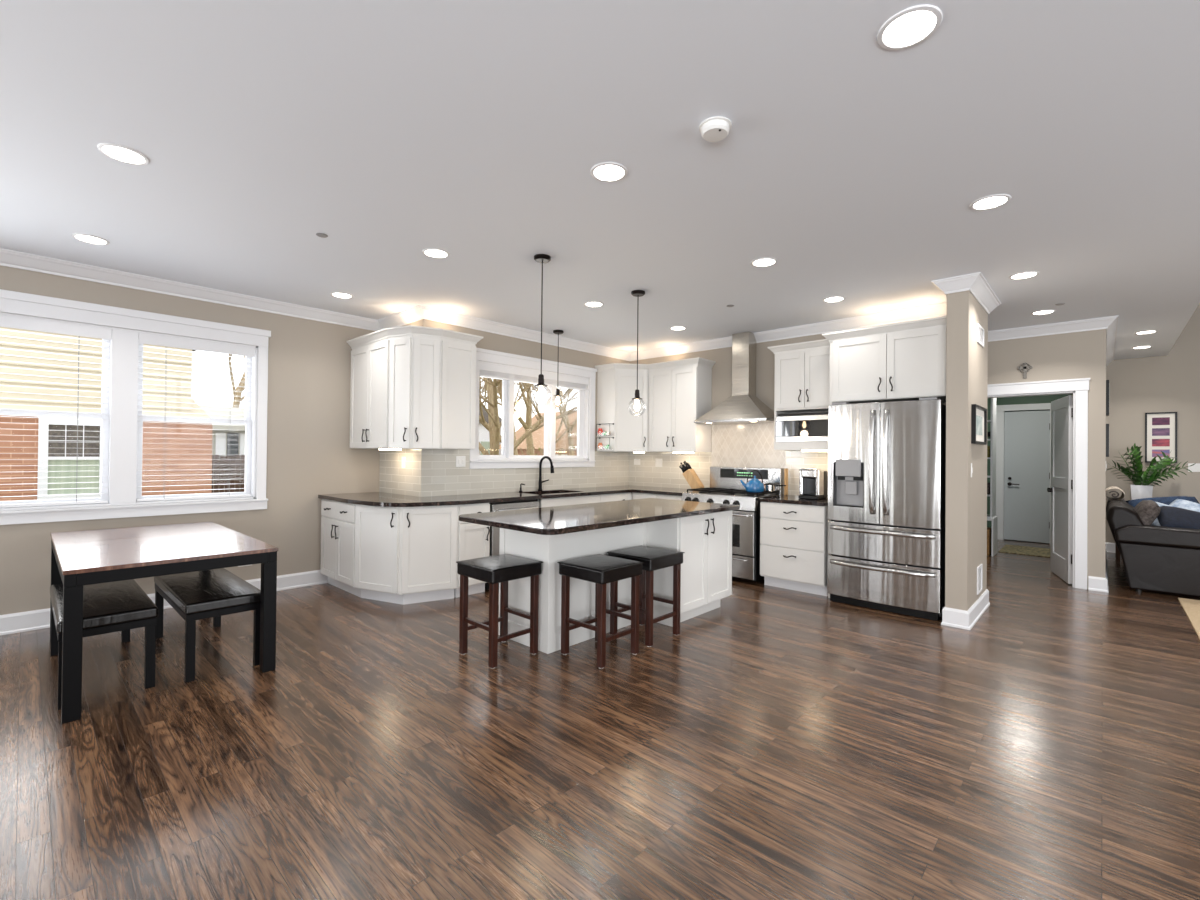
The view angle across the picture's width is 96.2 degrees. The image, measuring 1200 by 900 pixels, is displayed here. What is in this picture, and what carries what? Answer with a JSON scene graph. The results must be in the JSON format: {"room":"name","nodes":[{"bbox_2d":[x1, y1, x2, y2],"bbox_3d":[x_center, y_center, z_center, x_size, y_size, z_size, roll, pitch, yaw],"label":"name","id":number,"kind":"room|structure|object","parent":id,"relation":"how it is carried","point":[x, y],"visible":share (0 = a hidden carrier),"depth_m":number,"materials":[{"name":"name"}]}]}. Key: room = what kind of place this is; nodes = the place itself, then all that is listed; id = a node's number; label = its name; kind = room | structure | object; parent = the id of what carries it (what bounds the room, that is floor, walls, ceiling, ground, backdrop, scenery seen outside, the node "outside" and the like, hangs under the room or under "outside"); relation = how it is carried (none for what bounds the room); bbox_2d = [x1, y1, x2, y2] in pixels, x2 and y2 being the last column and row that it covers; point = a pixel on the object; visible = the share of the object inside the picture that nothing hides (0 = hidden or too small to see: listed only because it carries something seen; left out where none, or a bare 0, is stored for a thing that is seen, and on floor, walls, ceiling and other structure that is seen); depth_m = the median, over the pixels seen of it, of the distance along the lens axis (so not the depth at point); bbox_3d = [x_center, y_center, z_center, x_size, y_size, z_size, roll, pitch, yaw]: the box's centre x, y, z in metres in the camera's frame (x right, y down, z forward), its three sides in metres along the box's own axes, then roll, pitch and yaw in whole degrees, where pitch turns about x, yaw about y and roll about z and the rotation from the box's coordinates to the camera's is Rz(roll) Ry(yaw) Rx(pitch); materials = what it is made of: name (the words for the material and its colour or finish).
{"room":"kitchen","nodes":[
{"label":"kitchen","id":0,"kind":"room"},
{"bbox_2d":[0,265,379,614],"bbox_3d":[-4.530,-0.053,3.896,0.200,2.795,5.910,0,-1,43],"label":"wall","id":1,"kind":"structure","parent":0,"point":[310,455],"depth_m":5.25,"materials":[{"name":"beige paint"}]},
{"bbox_2d":[0,289,270,524],"bbox_3d":[-3.970,-0.302,4.465,0.240,1.710,2.120,0,-1,43],"label":"window","id":2,"kind":"structure","parent":1,"relation":"in","point":[123,441],"depth_m":4.44,"materials":[{"name":"white paint"}]},
{"bbox_2d":[0,315,111,507],"bbox_3d":[-4.275,-0.280,4.067,0.064,1.405,0.853,0,-1,43],"label":"window blind","id":3,"kind":"object","parent":2,"relation":"attached to","point":[5,321],"visible":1,"depth_m":4.14,"materials":[{"name":"white paint"}]},
{"bbox_2d":[136,333,254,501],"bbox_3d":[-3.583,-0.268,4.809,0.064,1.405,0.838,0,-1,43],"label":"window blind","id":4,"kind":"object","parent":2,"relation":"attached to","point":[150,339],"visible":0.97,"depth_m":4.78,"materials":[{"name":"white paint"}]},
{"bbox_2d":[0,570,327,634],"bbox_3d":[-4.648,1.270,3.609,0.024,0.142,5.360,0,-1,43],"label":"baseboard","id":5,"kind":"structure","parent":1,"relation":"attached to","point":[12,623],"depth_m":4.09,"materials":[{"name":"white paint"}]},
{"bbox_2d":[0,248,731,360],"bbox_3d":[-2.789,-1.375,4.786,9.498,0.105,1.703,1,0,-31],"label":"trim","id":6,"kind":"structure","parent":1,"relation":"attached to","point":[9,258],"depth_m":5.35,"materials":[{"name":"white paint"}]},
{"bbox_2d":[413,319,629,496],"bbox_3d":[-0.691,0.003,6.668,0.208,2.795,3.398,0,-1,43],"label":"wall","id":7,"kind":"structure","parent":0,"point":[440,476],"depth_m":6.22,"materials":[{"name":"beige tile"}]},
{"bbox_2d":[469,348,596,468],"bbox_3d":[-0.798,-0.439,6.531,0.236,1.305,1.965,0,-1,43],"label":"window","id":8,"kind":"structure","parent":7,"relation":"in","point":[585,398],"depth_m":6.57,"materials":[{"name":"white paint"}]},
{"bbox_2d":[480,363,587,389],"bbox_3d":[-0.755,-0.869,6.501,0.058,0.145,1.690,0,-1,43],"label":"raised blind","id":9,"kind":"object","parent":8,"relation":"attached to","point":[486,370],"visible":0.83,"depth_m":6.37,"materials":[{"name":"white fabric"}]},
{"bbox_2d":[595,363,647,452],"bbox_3d":[0.405,-0.539,7.230,0.636,1.156,0.729,0,-1,43],"label":"upper cabinet","id":10,"kind":"object","parent":7,"relation":"attached to","point":[616,382],"visible":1,"depth_m":7.04,"materials":[{"name":"white paint"}]},
{"bbox_2d":[0,0,1199,359],"bbox_3d":[0.751,-1.454,4.795,6.745,0.120,14.800,0,-1,43],"label":"ceiling","id":11,"kind":"structure","parent":0,"point":[474,131],"depth_m":2.58,"materials":[{"name":"white paint"}]},
{"bbox_2d":[71,233,109,244],"bbox_3d":[-3.480,-1.439,3.682,0.192,0.006,0.192,0,-1,43],"label":"recessed light","id":12,"kind":"object","parent":11,"relation":"in","point":[87,238],"visible":1,"depth_m":3.68,"materials":[{"name":"white plastic"}]},
{"bbox_2d":[97,143,149,164],"bbox_3d":[-2.314,-1.435,2.618,0.192,0.006,0.192,0,-1,43],"label":"recessed light","id":13,"kind":"object","parent":11,"relation":"in","point":[121,153],"visible":1,"depth_m":2.61,"materials":[{"name":"white paint"}]},
{"bbox_2d":[422,248,449,257],"bbox_3d":[-1.181,-1.415,3.880,0.192,0.006,0.192,0,-1,43],"label":"recessed light","id":14,"kind":"object","parent":11,"relation":"in","point":[430,252],"visible":1,"depth_m":3.87,"materials":[{"name":"white plastic"}]},
{"bbox_2d":[534,254,550,399],"bbox_3d":[-0.426,-0.864,3.936,0.160,1.095,0.160,0,-1,43],"label":"pendant lamp","id":15,"kind":"object","parent":11,"relation":"hanging from","point":[540,258],"visible":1,"depth_m":3.92,"materials":[{"name":"black metal"}]},
{"bbox_2d":[534,374,547,386],"bbox_3d":[-0.430,-0.508,3.933,0.096,0.086,0.096,0,-1,43],"label":"socket","id":16,"kind":"object","parent":15,"relation":"attached to","point":[540,377],"depth_m":3.91,"materials":[{"name":"black metal"}]},
{"bbox_2d":[590,162,627,181],"bbox_3d":[0.046,-1.412,2.742,0.192,0.006,0.192,0,-1,43],"label":"recessed light","id":17,"kind":"object","parent":11,"relation":"in","point":[604,171],"visible":1,"depth_m":2.73,"materials":[{"name":"white plastic"}]},
{"bbox_2d":[631,290,644,410],"bbox_3d":[0.332,-0.848,4.763,0.160,1.100,0.160,0,-1,43],"label":"pendant lamp","id":18,"kind":"object","parent":11,"relation":"hanging from","point":[637,293],"visible":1,"depth_m":4.75,"materials":[{"name":"black metal"}]},
{"bbox_2d":[699,116,731,141],"bbox_3d":[0.503,-1.392,2.351,0.140,0.042,0.140,0,-1,43],"label":"smoke detector","id":19,"kind":"object","parent":11,"relation":"attached to","point":[712,129],"visible":1,"depth_m":2.32,"materials":[{"name":"white plastic"}]},
{"bbox_2d":[751,257,777,266],"bbox_3d":[1.217,-1.392,3.998,0.192,0.006,0.192,0,-1,43],"label":"recessed light","id":20,"kind":"object","parent":11,"relation":"in","point":[766,261],"visible":1,"depth_m":3.99,"materials":[{"name":"white plastic"}]},
{"bbox_2d":[877,4,942,49],"bbox_3d":[1.034,-1.409,1.803,0.192,0.006,0.192,0,-1,43],"label":"recessed light","id":21,"kind":"object","parent":11,"relation":"in","point":[909,27],"visible":1,"depth_m":1.80,"materials":[{"name":"white plastic"}]},
{"bbox_2d":[969,194,1010,209],"bbox_3d":[2.191,-1.389,3.025,0.192,0.006,0.192,0,-1,43],"label":"recessed light","id":22,"kind":"object","parent":11,"relation":"in","point":[992,201],"visible":1,"depth_m":3.02,"materials":[{"name":"white plastic"}]},
{"bbox_2d":[0,539,1199,899],"bbox_3d":[2.388,1.466,3.220,11.300,0.120,14.800,0,-1,43],"label":"floor","id":23,"kind":"structure","parent":0,"point":[785,744],"depth_m":2.40,"materials":[{"name":"brown wood"}]},
{"bbox_2d":[50,579,157,709],"bbox_3d":[-3.085,1.119,3.322,1.130,0.470,0.410,0,-1,43],"label":"bench","id":24,"kind":"object","parent":23,"relation":"on","point":[123,606],"visible":0.8,"depth_m":3.07,"materials":[{"name":"black leather"}]},
{"bbox_2d":[50,579,157,633],"bbox_3d":[-3.083,0.921,3.324,1.130,0.075,0.410,0,-1,43],"label":"cushion","id":25,"kind":"object","parent":24,"relation":"on","point":[117,604],"depth_m":3.08,"materials":[{"name":"black leather"}]},
{"bbox_2d":[50,522,277,723],"bbox_3d":[-2.970,0.979,3.599,1.760,0.757,0.950,0,-1,43],"label":"dining table","id":26,"kind":"object","parent":23,"relation":"on","point":[85,557],"visible":0.94,"depth_m":3.20,"materials":[{"name":"brown wood"}]},
{"bbox_2d":[154,568,260,682],"bbox_3d":[-2.683,1.125,3.665,1.130,0.470,0.410,0,-1,43],"label":"bench","id":27,"kind":"object","parent":23,"relation":"on","point":[215,593],"visible":0.8,"depth_m":3.40,"materials":[{"name":"black leather"}]},
{"bbox_2d":[154,568,260,614],"bbox_3d":[-2.681,0.928,3.666,1.130,0.075,0.410,0,-1,43],"label":"cushion","id":28,"kind":"object","parent":27,"relation":"on","point":[214,591],"depth_m":3.42,"materials":[{"name":"black leather"}]},
{"bbox_2d":[320,499,360,597],"bbox_3d":[-2.373,0.937,5.452,0.828,0.877,0.648,0,-1,43],"label":"base cabinet","id":29,"kind":"object","parent":23,"relation":"on","point":[337,518],"visible":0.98,"depth_m":5.20,"materials":[{"name":"white paint"}]},
{"bbox_2d":[318,485,696,506],"bbox_3d":[-0.732,0.500,6.131,4.328,0.037,1.506,1,0,-31],"label":"countertop","id":30,"kind":"structure","parent":29,"relation":"on","point":[382,499],"depth_m":5.48,"materials":[{"name":"stone"}]},
{"bbox_2d":[679,461,703,488],"bbox_3d":[1.123,0.317,6.683,0.311,0.372,0.126,0,0,35],"label":"knife block","id":31,"kind":"object","parent":30,"relation":"on","point":[689,474],"visible":0.94,"depth_m":6.63,"materials":[{"name":"brown wood"}]},
{"bbox_2d":[355,504,458,604],"bbox_3d":[-1.785,0.939,4.971,0.689,0.877,0.669,0,-1,43],"label":"base cabinet","id":32,"kind":"object","parent":23,"relation":"on","point":[404,555],"visible":0.99,"depth_m":4.85,"materials":[{"name":"white paint"}]},
{"bbox_2d":[454,503,489,597],"bbox_3d":[-1.393,0.946,5.296,0.638,0.877,0.338,0,-1,43],"label":"base cabinet","id":33,"kind":"object","parent":23,"relation":"on","point":[473,539],"visible":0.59,"depth_m":5.10,"materials":[{"name":"white paint"}]},
{"bbox_2d":[456,554,542,667],"bbox_3d":[-0.684,1.063,3.652,0.420,0.632,0.420,0,-1,43],"label":"bar stool","id":34,"kind":"object","parent":23,"relation":"on","point":[503,568],"visible":1,"depth_m":3.62,"materials":[{"name":"black leather"}]},
{"bbox_2d":[485,499,538,589],"bbox_3d":[-1.046,0.945,5.649,0.653,0.850,0.620,0,-1,43],"label":"dishwasher","id":35,"kind":"object","parent":23,"relation":"on","point":[522,504],"visible":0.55,"depth_m":5.30,"materials":[{"name":"silver metal"}]},
{"bbox_2d":[538,495,599,507],"bbox_3d":[-0.520,0.960,6.231,0.638,0.877,0.920,0,-1,43],"label":"base cabinet","id":36,"kind":"object","parent":23,"relation":"on","point":[550,502],"visible":0.04,"depth_m":5.99,"materials":[{"name":"white paint"}]},
{"bbox_2d":[557,554,643,667],"bbox_3d":[0.002,1.070,3.668,0.420,0.632,0.420,0,-1,43],"label":"bar stool","id":37,"kind":"object","parent":23,"relation":"on","point":[599,569],"visible":1,"depth_m":3.61,"materials":[{"name":"brown wood"}]},
{"bbox_2d":[499,510,731,653],"bbox_3d":[0.225,0.955,4.410,0.914,0.877,1.895,0,-1,43],"label":"kitchen island","id":38,"kind":"object","parent":23,"relation":"on","point":[705,540],"visible":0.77,"depth_m":4.20,"materials":[{"name":"white paint"}]},
{"bbox_2d":[458,498,739,534],"bbox_3d":[0.108,0.495,4.311,1.015,0.037,2.280,0,-1,43],"label":"island countertop","id":39,"kind":"structure","parent":38,"relation":"on","point":[555,520],"depth_m":3.92,"materials":[{"name":"stone"}]},
{"bbox_2d":[599,493,631,501],"bbox_3d":[-0.005,0.969,6.782,0.638,0.877,0.583,0,-1,43],"label":"base cabinet","id":40,"kind":"object","parent":23,"relation":"on","point":[619,496],"visible":0.06,"depth_m":6.58,"materials":[{"name":"white paint"}]},
{"bbox_2d":[607,545,684,646],"bbox_3d":[0.342,1.076,4.062,0.420,0.632,0.420,0,-1,43],"label":"bar stool","id":41,"kind":"object","parent":23,"relation":"on","point":[653,558],"visible":0.89,"depth_m":4.03,"materials":[{"name":"black leather"}]},
{"bbox_2d":[632,492,681,499],"bbox_3d":[0.887,0.978,6.772,0.783,0.877,0.688,0,-1,43],"label":"base cabinet","id":42,"kind":"object","parent":23,"relation":"on","point":[634,495],"visible":0.04,"depth_m":6.57,"materials":[{"name":"white paint"}]},
{"bbox_2d":[682,466,783,580],"bbox_3d":[1.495,0.790,6.159,0.916,1.175,0.755,0,-1,43],"label":"gas range","id":43,"kind":"object","parent":23,"relation":"on","point":[726,487],"visible":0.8,"depth_m":5.79,"materials":[{"name":"silver metal"}]},
{"bbox_2d":[685,491,779,497],"bbox_3d":[1.506,0.506,6.170,0.916,0.013,0.555,0,-1,43],"label":"cooktop","id":44,"kind":"object","parent":43,"relation":"in","point":[727,493],"depth_m":6.00,"materials":[{"name":"silver metal"}]},
{"bbox_2d":[740,470,763,491],"bbox_3d":[1.688,0.340,5.926,0.237,0.241,0.204,1,0,-7],"label":"kettle","id":45,"kind":"object","parent":43,"relation":"on","point":[754,485],"visible":0.99,"depth_m":5.87,"materials":[{"name":"blue metal"}]},
{"bbox_2d":[760,502,828,595],"bbox_3d":[2.123,0.981,5.618,0.663,0.877,0.688,0,-1,43],"label":"base cabinet","id":46,"kind":"object","parent":23,"relation":"on","point":[793,537],"visible":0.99,"depth_m":5.38,"materials":[{"name":"white paint"}]},
{"bbox_2d":[759,495,827,505],"bbox_3d":[2.133,0.523,5.626,0.670,0.037,0.676,0,-1,43],"label":"countertop","id":47,"kind":"structure","parent":46,"relation":"on","point":[788,499],"depth_m":5.45,"materials":[{"name":"stone"}]},
{"bbox_2d":[798,468,827,499],"bbox_3d":[2.224,0.348,5.620,0.218,0.315,0.303,0,-1,43],"label":"coffee maker","id":48,"kind":"object","parent":47,"relation":"on","point":[813,482],"visible":1,"depth_m":5.57,"materials":[{"name":"silver plastic"}]},
{"bbox_2d":[822,316,946,597],"bbox_3d":[2.734,0.154,5.074,1.031,2.535,0.684,0,-1,43],"label":"tall cabinet","id":49,"kind":"object","parent":23,"relation":"on","point":[903,361],"visible":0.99,"depth_m":4.82,"materials":[{"name":"white paint"}]},
{"bbox_2d":[827,397,945,620],"bbox_3d":[2.681,0.493,4.967,0.910,1.856,0.829,0,-1,43],"label":"refrigerator","id":50,"kind":"object","parent":23,"relation":"on","point":[887,460],"visible":1,"depth_m":4.66,"materials":[{"name":"grey metal"}]},
{"bbox_2d":[987,398,997,555],"bbox_3d":[5.400,0.316,7.698,0.415,2.300,0.410,0,-1,43],"label":"shelf unit","id":51,"kind":"object","parent":23,"relation":"on","point":[992,516],"visible":0.41,"depth_m":7.49,"materials":[{"name":"white paint"}]},
{"bbox_2d":[998,544,1049,556],"bbox_3d":[6.296,1.469,7.815,0.740,0.012,0.850,0,-1,43],"label":"door mat","id":52,"kind":"object","parent":23,"relation":"on","point":[1014,549],"visible":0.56,"depth_m":7.83,"materials":[{"name":"beige fabric"}]},
{"bbox_2d":[1115,544,1119,560],"bbox_3d":[7.228,1.160,7.216,0.480,0.640,0.480,0,-1,43],"label":"side table","id":53,"kind":"object","parent":23,"relation":"on","point":[1117,553],"visible":0.07,"depth_m":7.19,"materials":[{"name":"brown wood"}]},
{"bbox_2d":[1106,443,1193,499],"bbox_3d":[7.346,0.371,7.195,0.720,0.940,0.846,0,0,15],"label":"potted plant","id":54,"kind":"object","parent":53,"relation":"on","point":[1140,490],"visible":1,"depth_m":7.15,"materials":[{"name":"green plant"}]},
{"bbox_2d":[1106,497,1199,596],"bbox_3d":[6.382,1.029,6.024,1.052,0.868,2.100,0,-1,43],"label":"sofa","id":55,"kind":"object","parent":23,"relation":"on","point":[1155,558],"visible":0.98,"depth_m":5.40,"materials":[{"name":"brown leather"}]},
{"bbox_2d":[1106,497,1128,508],"bbox_3d":[6.478,0.895,6.644,0.345,0.588,0.514,0,-1,43],"label":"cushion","id":56,"kind":"object","parent":55,"relation":"on","point":[1114,498],"depth_m":6.66,"materials":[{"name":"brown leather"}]},
{"bbox_2d":[1106,500,1133,512],"bbox_3d":[6.122,0.888,6.264,0.345,0.588,0.514,0,-1,43],"label":"pillow","id":57,"kind":"object","parent":55,"relation":"on","point":[1111,501],"depth_m":6.27,"materials":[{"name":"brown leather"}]},
{"bbox_2d":[1106,502,1144,556],"bbox_3d":[5.703,0.881,5.815,0.345,0.588,0.704,0,-1,43],"label":"sofa arm","id":58,"kind":"object","parent":55,"relation":"on","point":[1118,515],"depth_m":5.62,"materials":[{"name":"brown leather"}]},
{"bbox_2d":[1133,500,1160,524],"bbox_3d":[5.755,0.715,5.725,0.251,0.361,0.424,0,0,36],"label":"throw pillow","id":59,"kind":"object","parent":55,"relation":"on","point":[1148,511],"visible":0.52,"depth_m":5.57,"materials":[{"name":"fabric"}]},
{"bbox_2d":[1126,496,1199,506],"bbox_3d":[6.551,0.727,6.254,0.625,0.392,0.319,0,-1,37],"label":"throw pillow","id":60,"kind":"object","parent":55,"relation":"on","point":[1165,500],"visible":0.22,"depth_m":6.26,"materials":[{"name":"blue fabric"}]},
{"bbox_2d":[1157,506,1199,528],"bbox_3d":[6.018,0.756,5.479,0.542,0.346,0.304,0,0,26],"label":"throw pillow","id":61,"kind":"object","parent":55,"relation":"on","point":[1169,516],"visible":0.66,"depth_m":5.47,"materials":[{"name":"blue fabric"}]},
{"bbox_2d":[1169,499,1199,511],"bbox_3d":[6.404,0.722,5.775,0.292,0.361,0.505,1,0,-29],"label":"throw pillow","id":62,"kind":"object","parent":55,"relation":"on","point":[1179,503],"visible":0.35,"depth_m":5.86,"materials":[{"name":"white fabric"}]},
{"bbox_2d":[1178,598,1199,638],"bbox_3d":[5.535,1.432,3.634,2.065,0.014,2.500,0,-1,43],"label":"area rug","id":63,"kind":"object","parent":23,"relation":"on","point":[1191,607],"visible":1,"depth_m":4.80,"materials":[{"name":"beige carpet"}]},
{"bbox_2d":[629,311,987,592],"bbox_3d":[2.000,0.026,6.349,4.175,2.795,0.190,0,-1,43],"label":"wall","id":64,"kind":"structure","parent":0,"point":[765,358],"depth_m":6.54,"materials":[{"name":"beige tile"}]},
{"bbox_2d":[647,357,715,452],"bbox_3d":[1.020,-0.536,6.891,0.811,1.156,0.384,0,-1,43],"label":"upper cabinet","id":65,"kind":"object","parent":64,"relation":"attached to","point":[679,391],"visible":1,"depth_m":6.74,"materials":[{"name":"white paint"}]},
{"bbox_2d":[694,332,773,424],"bbox_3d":[1.613,-0.844,6.277,0.915,1.060,0.461,0,-1,43],"label":"range hood","id":66,"kind":"object","parent":64,"relation":"attached to","point":[743,407],"visible":0.91,"depth_m":6.27,"materials":[{"name":"silver metal"}]},
{"bbox_2d":[768,339,829,451],"bbox_3d":[2.219,-0.546,5.730,0.721,1.128,0.444,0,-1,43],"label":"upper cabinet","id":67,"kind":"object","parent":64,"relation":"attached to","point":[802,369],"visible":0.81,"depth_m":5.60,"materials":[{"name":"white paint"}]},
{"bbox_2d":[776,412,827,441],"bbox_3d":[2.236,-0.235,5.708,0.617,0.300,0.350,0,-1,43],"label":"microwave","id":68,"kind":"object","parent":67,"relation":"in","point":[792,427],"visible":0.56,"depth_m":5.60,"materials":[{"name":"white plastic"}]},
{"bbox_2d":[753,302,946,342],"bbox_3d":[2.585,-1.318,5.646,2.065,0.105,0.090,0,-1,43],"label":"trim","id":69,"kind":"structure","parent":64,"relation":"attached to","point":[936,310],"depth_m":5.58,"materials":[{"name":"white paint"}]},
{"bbox_2d":[941,589,989,629],"bbox_3d":[2.407,1.350,5.410,2.339,0.142,1.023,0,-1,43],"label":"baseboard","id":70,"kind":"structure","parent":64,"relation":"attached to","point":[957,618],"depth_m":4.35,"materials":[{"name":"white paint"}]},
{"bbox_2d":[931,272,1000,313],"bbox_3d":[2.457,-1.321,5.406,2.405,0.105,1.155,0,-1,43],"label":"trim","id":71,"kind":"structure","parent":64,"relation":"attached to","point":[975,283],"depth_m":4.36,"materials":[{"name":"white paint"}]},
{"bbox_2d":[945,290,984,610],"bbox_3d":[3.141,0.025,4.623,0.150,2.795,0.795,0,-1,43],"label":"wall","id":72,"kind":"structure","parent":0,"point":[965,357],"depth_m":4.35,"materials":[{"name":"beige paint"}]},
{"bbox_2d":[971,404,986,444],"bbox_3d":[3.232,-0.209,4.587,0.029,0.320,0.580,0,-1,43],"label":"picture frame","id":73,"kind":"object","parent":72,"relation":"attached to","point":[978,413],"visible":1,"depth_m":4.56,"materials":[{"name":"black plastic"}]},
{"bbox_2d":[987,394,1072,536],"bbox_3d":[7.008,0.091,8.691,1.620,2.795,0.130,0,-1,43],"label":"wall","id":74,"kind":"structure","parent":0,"point":[1042,398],"depth_m":8.86,"materials":[{"name":"green paint"}]},
{"bbox_2d":[996,403,1050,543],"bbox_3d":[6.929,0.373,8.746,0.810,2.230,0.150,0,-1,43],"label":"trim","id":75,"kind":"structure","parent":74,"relation":"attached to","point":[1000,409],"depth_m":8.91,"materials":[{"name":"white paint"}]},
{"bbox_2d":[1004,410,1049,542],"bbox_3d":[6.901,0.424,8.707,0.593,2.103,0.094,0,-1,43],"label":"door","id":76,"kind":"structure","parent":74,"relation":"in","point":[1026,433],"depth_m":8.71,"materials":[{"name":"grey paint"}]},
{"bbox_2d":[988,329,1105,589],"bbox_3d":[4.072,0.048,6.616,3.120,2.795,0.120,0,-1,43],"label":"wall","id":77,"kind":"structure","parent":0,"point":[1075,355],"depth_m":5.61,"materials":[{"name":"beige paint"}]},
{"bbox_2d":[987,378,1090,589],"bbox_3d":[4.695,0.350,6.013,1.151,2.195,0.155,0,-1,43],"label":"trim","id":78,"kind":"structure","parent":77,"relation":"attached to","point":[1079,388],"depth_m":5.64,"materials":[{"name":"white paint"}]},
{"bbox_2d":[988,315,1118,365],"bbox_3d":[5.147,-1.279,7.697,3.210,0.105,3.315,0,-1,43],"label":"trim","id":79,"kind":"structure","parent":77,"relation":"attached to","point":[1110,323],"depth_m":5.82,"materials":[{"name":"white paint"}]},
{"bbox_2d":[1047,395,1072,583],"bbox_3d":[5.223,0.428,6.127,0.151,2.030,0.808,0,0,34],"label":"door","id":80,"kind":"structure","parent":77,"relation":"in","point":[1061,489],"depth_m":6.05,"materials":[{"name":"white paint"}]},
{"bbox_2d":[1088,542,1115,592],"bbox_3d":[7.987,1.401,5.046,5.008,0.142,3.249,0,-1,43],"label":"baseboard","id":81,"kind":"structure","parent":77,"relation":"attached to","point":[1100,584],"depth_m":5.55,"materials":[{"name":"white paint"}]},
{"bbox_2d":[1105,303,1199,542],"bbox_3d":[9.345,-1.107,6.178,5.180,5.200,0.200,0,-1,43],"label":"wall","id":82,"kind":"structure","parent":0,"point":[1170,382],"depth_m":7.48,"materials":[{"name":"beige paint"}]},
{"bbox_2d":[1145,412,1176,462],"bbox_3d":[7.777,-0.173,7.469,0.310,0.700,0.029,0,-1,43],"label":"picture frame","id":83,"kind":"object","parent":82,"relation":"attached to","point":[1160,427],"visible":0.9,"depth_m":7.47,"materials":[{"name":"black plastic"}]},
{"bbox_3d":[-2.185,-0.017,5.886,0.910,2.795,0.200,0,-1,43],"label":"wall","id":84,"kind":"structure","parent":0,"visible":0},
{"bbox_2d":[379,449,420,496],"bbox_3d":[-2.112,0.227,5.672,0.910,0.476,0.008,0,-1,43],"label":"wall","id":85,"kind":"structure","parent":84,"relation":"attached to","point":[395,479],"depth_m":5.65,"materials":[{"name":"beige tile"}]},
{"bbox_2d":[347,325,482,449],"bbox_3d":[-1.938,-0.573,5.576,1.289,1.156,0.832,0,-1,43],"label":"upper cabinet","id":86,"kind":"object","parent":85,"relation":"attached to","point":[412,387],"visible":1,"depth_m":5.17,"materials":[{"name":"white paint"}]},
{"label":"outside","id":87,"kind":"structure","parent":0,"visible":0},
{"bbox_3d":[-17.382,1.829,29.888,53.800,0.150,80.000,0,-1,43],"label":"ground","id":88,"kind":"structure","parent":87,"visible":0},
{"bbox_2d":[0,327,213,500],"bbox_3d":[-10.715,-1.514,7.568,6.400,6.350,8.400,0,-1,43],"label":"house","id":89,"kind":"structure","parent":88,"relation":"on","point":[19,470],"depth_m":7.18,"materials":[{"name":"orange brick"}]},
{"bbox_2d":[47,460,98,494],"bbox_3d":[-6.991,0.358,7.159,0.010,0.470,0.490,0,-1,43],"label":"curtain","id":90,"kind":"object","parent":89,"relation":"hanging from","point":[67,480],"depth_m":7.15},
{"bbox_2d":[199,405,244,492],"bbox_3d":[-13.592,0.070,19.877,3.800,3.300,5.300,0,-1,43],"label":"house","id":91,"kind":"structure","parent":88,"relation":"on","point":[234,438],"depth_m":18.61,"materials":[{"name":"beige"}]},
{"bbox_2d":[215,433,225,458],"bbox_3d":[-12.926,-0.135,18.355,0.050,0.900,0.280,0,-1,43],"label":"shutter","id":92,"kind":"object","parent":91,"relation":"hanging from","point":[223,435],"depth_m":18.33,"materials":[{"name":"white paint"}]},
{"bbox_2d":[212,455,244,492],"bbox_3d":[-11.070,0.936,16.693,0.065,1.570,4.710,0,-1,43],"label":"fence","id":93,"kind":"object","parent":88,"relation":"on","point":[236,472],"visible":0.11,"depth_m":16.45,"materials":[{"name":"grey wood"}]},
{"bbox_2d":[228,354,244,407],"bbox_3d":[-15.996,-3.847,25.817,5.431,11.298,7.166,1,0,-18],"label":"bare tree","id":94,"kind":"object","parent":88,"relation":"on","point":[236,398],"visible":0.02,"depth_m":24.89,"materials":[{"name":"brown plant"}]},
{"bbox_2d":[479,406,501,454],"bbox_3d":[-10.409,-0.913,35.735,4.600,5.550,7.600,0,-1,43],"label":"house","id":95,"kind":"structure","parent":88,"relation":"on","point":[484,438],"depth_m":35.68,"materials":[{"name":"white paint"}]},
{"bbox_2d":[479,379,517,454],"bbox_3d":[-2.586,-3.743,15.808,10.035,11.216,8.998,1,0,-28],"label":"bare tree","id":96,"kind":"object","parent":88,"relation":"on","point":[482,421],"visible":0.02,"depth_m":15.92,"materials":[{"name":"brown plant"}]},
{"bbox_2d":[481,382,533,454],"bbox_3d":[-4.976,-3.466,25.466,7.350,10.746,9.620,0,0,25],"label":"bare tree","id":97,"kind":"object","parent":88,"relation":"on","point":[529,440],"visible":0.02,"depth_m":26.32,"materials":[{"name":"brown plant"}]},
{"bbox_2d":[479,377,576,454],"bbox_3d":[-2.736,-2.055,13.460,8.379,7.770,7.056,0,0,36],"label":"bare tree","id":98,"kind":"object","parent":88,"relation":"on","point":[495,424],"visible":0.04,"depth_m":13.32,"materials":[{"name":"brown plant"}]},
{"bbox_2d":[482,381,577,443],"bbox_3d":[-0.757,-2.611,16.262,7.899,9.012,7.865,1,0,0],"label":"bare tree","id":99,"kind":"object","parent":88,"relation":"on","point":[533,394],"visible":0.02,"depth_m":15.91,"materials":[{"name":"brown plant"}]},
{"bbox_2d":[499,411,576,455],"bbox_3d":[-2.616,-0.292,35.289,4.600,4.450,7.000,0,-1,43],"label":"house","id":100,"kind":"structure","parent":88,"relation":"on","point":[538,435],"depth_m":32.98,"materials":[{"name":"orange brick"}]},
{"bbox_2d":[514,381,576,455],"bbox_3d":[-2.370,-2.783,22.233,8.712,9.364,10.894,0,0,28],"label":"bare tree","id":101,"kind":"object","parent":88,"relation":"on","point":[561,408],"visible":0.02,"depth_m":21.70,"materials":[{"name":"brown plant"}]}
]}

